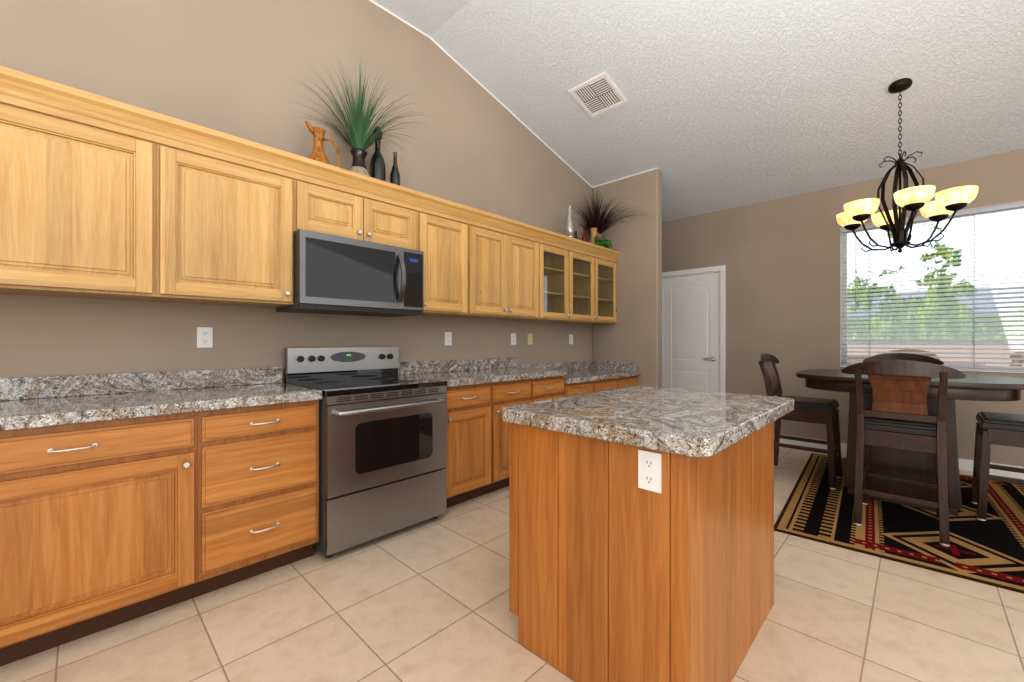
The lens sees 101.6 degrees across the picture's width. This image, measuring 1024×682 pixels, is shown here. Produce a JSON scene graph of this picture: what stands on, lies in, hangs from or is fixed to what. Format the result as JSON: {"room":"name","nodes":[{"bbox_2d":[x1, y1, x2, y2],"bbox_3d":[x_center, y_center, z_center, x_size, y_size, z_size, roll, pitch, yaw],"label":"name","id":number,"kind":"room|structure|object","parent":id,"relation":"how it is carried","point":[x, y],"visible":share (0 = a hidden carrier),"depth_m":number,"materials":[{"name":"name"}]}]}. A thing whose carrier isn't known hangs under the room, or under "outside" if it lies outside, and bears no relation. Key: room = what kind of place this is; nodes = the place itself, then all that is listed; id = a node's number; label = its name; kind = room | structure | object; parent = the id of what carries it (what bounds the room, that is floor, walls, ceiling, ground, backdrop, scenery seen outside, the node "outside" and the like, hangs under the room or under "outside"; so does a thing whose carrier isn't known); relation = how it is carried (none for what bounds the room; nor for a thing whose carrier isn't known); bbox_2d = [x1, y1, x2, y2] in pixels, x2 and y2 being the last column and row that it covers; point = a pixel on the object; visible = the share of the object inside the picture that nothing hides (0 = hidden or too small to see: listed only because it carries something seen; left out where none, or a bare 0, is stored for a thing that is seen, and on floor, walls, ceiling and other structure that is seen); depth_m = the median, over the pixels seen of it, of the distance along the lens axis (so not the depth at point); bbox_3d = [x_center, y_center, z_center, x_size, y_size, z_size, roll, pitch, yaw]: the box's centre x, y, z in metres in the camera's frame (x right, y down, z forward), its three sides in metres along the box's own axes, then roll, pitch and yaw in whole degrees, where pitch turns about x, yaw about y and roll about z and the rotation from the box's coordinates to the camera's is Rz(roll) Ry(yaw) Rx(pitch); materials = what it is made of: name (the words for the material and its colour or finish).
{"room":"kitchen","nodes":[
{"label":"kitchen","id":0,"kind":"room"},
{"bbox_2d":[0,357,591,400],"bbox_3d":[-0.886,0.255,3.266,0.019,0.179,5.462,0,0,44],"label":"backsplash","id":1,"kind":"structure","parent":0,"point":[11,389],"depth_m":2.27,"materials":[{"name":"grey stone"}]},
{"bbox_2d":[0,0,592,382],"bbox_3d":[-1.540,-0.795,2.708,0.140,3.950,9.750,0,0,44],"label":"wall","id":2,"kind":"structure","parent":0,"point":[230,67],"depth_m":2.66,"materials":[{"name":"paint"}]},
{"bbox_2d":[0,86,179,301],"bbox_3d":[-2.209,-0.590,1.665,0.350,0.760,1.322,0,0,44],"label":"upper cabinet","id":3,"kind":"object","parent":2,"relation":"attached to","point":[101,197],"depth_m":1.81,"materials":[{"name":"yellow wood"}]},
{"bbox_2d":[197,327,212,347],"bbox_3d":[-1.751,-0.020,2.383,0.008,0.116,0.072,0,0,44],"label":"outlet","id":4,"kind":"object","parent":2,"relation":"attached to","point":[204,337],"visible":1,"depth_m":2.38,"materials":[{"name":"white paint"}]},
{"bbox_2d":[172,138,299,307],"bbox_3d":[-1.612,-0.590,2.282,0.350,0.760,0.682,0,0,44],"label":"upper cabinet","id":5,"kind":"object","parent":2,"relation":"attached to","point":[240,214],"depth_m":2.20,"materials":[{"name":"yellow wood"}]},
{"bbox_2d":[289,60,436,185],"bbox_3d":[-0.928,-1.463,2.721,0.692,0.982,1.048,0,0,44],"label":"potted plant","id":6,"kind":"object","parent":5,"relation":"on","point":[361,142],"visible":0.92,"depth_m":2.78,"materials":[{"name":"plant"}]},
{"bbox_2d":[300,170,375,242],"bbox_3d":[-1.209,-0.802,2.698,0.350,0.335,0.476,0,0,44],"label":"upper cabinet","id":7,"kind":"object","parent":2,"relation":"attached to","point":[327,206],"depth_m":2.58,"materials":[{"name":"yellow wood"}]},
{"bbox_2d":[276,229,423,316],"bbox_3d":[-1.037,-0.408,2.778,0.480,0.447,0.824,0,0,44],"label":"microwave","id":8,"kind":"object","parent":7,"relation":"attached to","point":[336,275],"visible":1,"depth_m":2.60,"materials":[{"name":"silver metal"}]},
{"bbox_2d":[376,190,419,250],"bbox_3d":[-0.963,-0.802,2.952,0.350,0.335,0.475,0,0,44],"label":"upper cabinet","id":9,"kind":"object","parent":2,"relation":"attached to","point":[397,219],"depth_m":2.89,"materials":[{"name":"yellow wood"}]},
{"bbox_2d":[445,332,451,344],"bbox_3d":[-0.552,-0.020,3.622,0.008,0.116,0.072,0,0,44],"label":"outlet","id":10,"kind":"object","parent":2,"relation":"attached to","point":[448,338],"visible":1,"depth_m":3.62,"materials":[{"name":"white paint"}]},
{"bbox_2d":[420,206,479,317],"bbox_3d":[-0.609,-0.590,3.318,0.350,0.760,0.543,0,0,44],"label":"upper cabinet","id":11,"kind":"object","parent":2,"relation":"attached to","point":[450,243],"depth_m":3.21,"materials":[{"name":"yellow wood"}]},
{"bbox_2d":[480,222,543,321],"bbox_3d":[-0.171,-0.590,3.770,0.350,0.760,1.003,0,0,44],"label":"upper cabinet","id":12,"kind":"object","parent":2,"relation":"attached to","point":[511,261],"depth_m":3.69,"materials":[{"name":"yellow wood"}]},
{"bbox_2d":[511,333,515,344],"bbox_3d":[0.016,-0.020,4.209,0.008,0.116,0.072,0,0,44],"label":"outlet","id":13,"kind":"object","parent":2,"relation":"attached to","point":[513,338],"visible":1,"depth_m":4.20,"materials":[{"name":"white paint"}]},
{"bbox_2d":[528,334,532,344],"bbox_3d":[0.191,-0.020,4.390,0.008,0.116,0.072,0,0,44],"label":"outlet","id":14,"kind":"object","parent":2,"relation":"attached to","point":[530,339],"visible":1,"depth_m":4.39,"materials":[{"name":"beige plastic"}]},
{"bbox_2d":[569,334,572,343],"bbox_3d":[0.695,-0.020,4.911,0.008,0.116,0.072,0,0,44],"label":"outlet","id":15,"kind":"object","parent":2,"relation":"attached to","point":[570,338],"visible":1,"depth_m":4.90,"materials":[{"name":"white paint"}]},
{"bbox_2d":[369,126,385,185],"bbox_3d":[-0.954,-1.245,2.969,0.110,0.546,0.110,0,0,44],"label":"bottle","id":16,"kind":"object","parent":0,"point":[377,163],"depth_m":2.93,"materials":[{"name":"green glass"}]},
{"bbox_2d":[0,447,1023,681],"bbox_3d":[1.162,1.240,0.093,7.660,0.120,9.750,0,0,44],"label":"floor","id":17,"kind":"structure","parent":0,"point":[427,600],"depth_m":1.74,"materials":[{"name":"tile"}]},
{"bbox_2d":[0,413,203,665],"bbox_3d":[-1.908,0.746,1.772,0.627,0.868,0.837,0,0,44],"label":"base cabinet","id":18,"kind":"object","parent":17,"relation":"on","point":[125,497],"depth_m":1.63,"materials":[{"name":"brown wood"}]},
{"bbox_2d":[0,381,321,432],"bbox_3d":[-1.900,0.287,1.767,0.647,0.046,1.897,0,0,44],"label":"countertop","id":19,"kind":"structure","parent":18,"relation":"on","point":[33,412],"depth_m":1.83,"materials":[{"name":"grey stone"}]},
{"bbox_2d":[204,401,318,593],"bbox_3d":[-1.458,0.746,2.238,0.627,0.868,0.602,0,0,44],"label":"base cabinet","id":20,"kind":"object","parent":17,"relation":"on","point":[261,462],"depth_m":2.03,"materials":[{"name":"brown wood"}]},
{"bbox_2d":[284,347,446,557],"bbox_3d":[-0.918,0.613,2.693,0.735,1.135,0.787,0,0,44],"label":"range","id":21,"kind":"object","parent":17,"relation":"on","point":[382,447],"visible":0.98,"depth_m":2.48,"materials":[{"name":"silver metal"}]},
{"bbox_2d":[445,381,503,507],"bbox_3d":[-0.505,0.746,3.222,0.627,0.868,0.529,0,0,44],"label":"base cabinet","id":22,"kind":"object","parent":17,"relation":"on","point":[475,424],"depth_m":3.03,"materials":[{"name":"brown wood"}]},
{"bbox_2d":[398,365,567,388],"bbox_3d":[-0.206,0.287,3.517,0.647,0.046,1.372,0,0,44],"label":"countertop","id":23,"kind":"structure","parent":22,"relation":"on","point":[462,376],"depth_m":3.31,"materials":[{"name":"grey stone"}]},
{"bbox_2d":[504,377,539,486],"bbox_3d":[-0.212,0.746,3.525,0.627,0.868,0.601,0,0,44],"label":"base cabinet","id":24,"kind":"object","parent":17,"relation":"on","point":[515,392],"depth_m":3.34,"materials":[{"name":"brown wood"}]},
{"bbox_2d":[540,373,571,400],"bbox_3d":[0.105,0.746,3.853,0.627,0.868,0.600,0,0,44],"label":"base cabinet","id":25,"kind":"object","parent":17,"relation":"on","point":[550,387],"depth_m":3.69,"materials":[{"name":"brown wood"}]},
{"bbox_2d":[568,369,639,384],"bbox_3d":[0.755,0.367,4.510,0.647,0.046,1.391,0,0,44],"label":"countertop","id":26,"kind":"structure","parent":25,"relation":"on","point":[578,375],"depth_m":4.44,"materials":[{"name":"grey stone"}]},
{"bbox_2d":[572,381,599,395],"bbox_3d":[0.425,0.785,4.184,0.627,0.788,0.609,0,0,44],"label":"base cabinet","id":27,"kind":"object","parent":17,"relation":"on","point":[585,387],"depth_m":4.04,"materials":[{"name":"brown wood"}]},
{"bbox_2d":[600,377,623,390],"bbox_3d":[0.749,0.785,4.518,0.627,0.788,0.609,0,0,44],"label":"base cabinet","id":28,"kind":"object","parent":17,"relation":"on","point":[617,382],"depth_m":4.39,"materials":[{"name":"brown wood"}]},
{"bbox_2d":[624,377,637,387],"bbox_3d":[1.046,0.785,4.825,0.627,0.788,0.534,0,0,44],"label":"base cabinet","id":29,"kind":"object","parent":17,"relation":"on","point":[628,381],"depth_m":4.67,"materials":[{"name":"brown wood"}]},
{"bbox_2d":[502,386,793,681],"bbox_3d":[0.630,0.723,1.801,0.800,0.915,1.155,0,0,44],"label":"kitchen island","id":30,"kind":"object","parent":17,"relation":"on","point":[641,533],"visible":1,"depth_m":1.41,"materials":[{"name":"brown wood"}]},
{"bbox_2d":[638,449,661,493],"bbox_3d":[0.412,0.390,1.253,0.072,0.116,0.008,0,0,44],"label":"outlet","id":31,"kind":"object","parent":30,"relation":"attached to","point":[649,460],"depth_m":1.25,"materials":[{"name":"white paint"}]},
{"bbox_2d":[774,453,1023,593],"bbox_3d":[3.002,1.175,2.951,1.645,0.008,2.320,0,0,41],"label":"rug","id":32,"kind":"object","parent":17,"relation":"on","point":[989,550],"visible":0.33,"depth_m":2.61,"materials":[{"name":"black fabric"}]},
{"bbox_2d":[759,353,841,489],"bbox_3d":[2.484,0.641,3.622,0.557,1.059,0.554,0,0,44],"label":"chair","id":33,"kind":"object","parent":32,"relation":"on","point":[817,410],"visible":0.77,"depth_m":3.53,"materials":[{"name":"brown wood"}]},
{"bbox_2d":[863,353,943,364],"bbox_3d":[3.477,0.641,3.737,0.554,1.059,0.557,0,0,44],"label":"chair","id":34,"kind":"object","parent":32,"relation":"on","point":[908,356],"visible":0.06,"depth_m":3.90,"materials":[{"name":"brown wood"}]},
{"bbox_2d":[841,360,965,546],"bbox_3d":[2.491,0.641,2.685,0.554,1.059,0.557,0,0,44],"label":"chair","id":35,"kind":"object","parent":32,"relation":"on","point":[896,416],"visible":1,"depth_m":2.54,"materials":[{"name":"brown wood"}]},
{"bbox_2d":[796,369,1023,515],"bbox_3d":[2.967,0.715,3.196,1.280,0.910,1.090,0,0,44],"label":"dining table","id":36,"kind":"object","parent":32,"relation":"on","point":[914,465],"visible":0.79,"depth_m":2.95,"materials":[{"name":"brown wood"}]},
{"bbox_2d":[971,411,1023,520],"bbox_3d":[3.388,0.641,2.691,0.557,1.059,0.554,0,0,44],"label":"chair","id":37,"kind":"object","parent":32,"relation":"on","point":[1004,429],"visible":1,"depth_m":2.71,"materials":[{"name":"brown wood"}]},
{"bbox_2d":[564,205,575,248],"bbox_3d":[0.632,-1.224,4.565,0.134,0.504,0.134,0,0,44],"label":"vase","id":38,"kind":"object","parent":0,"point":[569,235],"depth_m":4.55,"materials":[{"name":"glass"}]},
{"bbox_2d":[564,183,665,248],"bbox_3d":[1.036,-1.426,4.558,0.960,0.907,0.914,0,0,44],"label":"potted plant","id":39,"kind":"object","parent":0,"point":[596,229],"visible":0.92,"depth_m":4.84,"materials":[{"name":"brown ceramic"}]},
{"bbox_2d":[593,168,661,386],"bbox_3d":[1.355,-0.470,4.989,0.850,3.300,0.125,0,0,44],"label":"wall","id":40,"kind":"structure","parent":0,"point":[633,333],"depth_m":4.82,"materials":[{"name":"paint"}]},
{"bbox_2d":[592,361,638,368],"bbox_3d":[1.231,0.294,5.003,0.608,0.100,0.021,0,0,44],"label":"backsplash","id":41,"kind":"structure","parent":40,"relation":"attached to","point":[595,364],"depth_m":5.00,"materials":[{"name":"grey stone"}]},
{"bbox_2d":[372,0,1023,221],"bbox_3d":[1.162,-2.299,0.093,7.660,1.381,9.750,0,0,44],"label":"ceiling","id":42,"kind":"structure","parent":0,"point":[729,104],"depth_m":3.41,"materials":[{"name":"white paint"}]},
{"bbox_2d":[369,0,656,187],"bbox_3d":[-1.631,-2.228,1.902,0.850,0.624,8.465,0,0,44],"label":"crown molding","id":43,"kind":"structure","parent":42,"relation":"attached to","point":[386,10],"depth_m":4.00,"materials":[{"name":"white paint"}]},
{"bbox_2d":[568,72,626,117],"bbox_3d":[0.779,-2.221,3.796,0.380,0.107,0.380,0,0,44],"label":"ceiling vent","id":44,"kind":"object","parent":42,"relation":"in","point":[597,95],"visible":0.98,"depth_m":3.79,"materials":[{"name":"white metal"}]},
{"bbox_2d":[836,78,978,252],"bbox_3d":[2.967,-1.323,3.196,0.794,1.296,0.794,0,0,44],"label":"chandelier","id":45,"kind":"object","parent":42,"relation":"hanging from","point":[856,214],"visible":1,"depth_m":3.15,"materials":[{"name":"brown metal"}]},
{"bbox_2d":[662,149,1023,466],"bbox_3d":[4.554,-0.345,3.498,7.520,3.050,0.140,0,0,44],"label":"wall","id":46,"kind":"structure","parent":0,"point":[779,258],"depth_m":4.70,"materials":[{"name":"paint"}]},
{"bbox_2d":[664,273,718,391],"bbox_3d":[2.355,0.150,5.533,0.724,2.035,0.103,0,0,44],"label":"door","id":47,"kind":"structure","parent":46,"relation":"in","point":[691,332],"depth_m":5.52,"materials":[{"name":"white paint"}]},
{"bbox_2d":[662,265,725,392],"bbox_3d":[2.396,0.117,5.575,0.884,2.127,0.156,0,0,44],"label":"door frame","id":48,"kind":"structure","parent":46,"relation":"attached to","point":[721,270],"depth_m":5.25,"materials":[{"name":"white paint"}]},
{"bbox_2d":[780,434,1023,478],"bbox_3d":[4.938,1.127,3.018,6.300,0.105,0.014,0,0,44],"label":"baseboard","id":49,"kind":"structure","parent":46,"relation":"attached to","point":[965,464],"depth_m":3.80,"materials":[{"name":"white paint"}]},
{"bbox_2d":[840,201,1023,372],"bbox_3d":[4.183,-0.463,3.841,1.830,1.474,0.142,0,0,44],"label":"window","id":50,"kind":"structure","parent":46,"relation":"in","point":[843,264],"depth_m":4.00,"materials":[{"name":"glass"}]},
{"bbox_2d":[842,202,1023,371],"bbox_3d":[4.168,-0.467,3.826,1.814,1.462,0.074,0,0,44],"label":"window blinds","id":51,"kind":"object","parent":50,"relation":"attached to","point":[1010,206],"visible":0.92,"depth_m":3.91,"materials":[{"name":"grey plastic"}]},
{"label":"outside","id":52,"kind":"structure","parent":0,"visible":0},
{"bbox_2d":[847,209,1023,366],"bbox_3d":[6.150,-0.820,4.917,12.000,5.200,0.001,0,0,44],"label":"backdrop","id":53,"kind":"structure","parent":52,"point":[945,277],"depth_m":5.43,"materials":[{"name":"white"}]}
]}

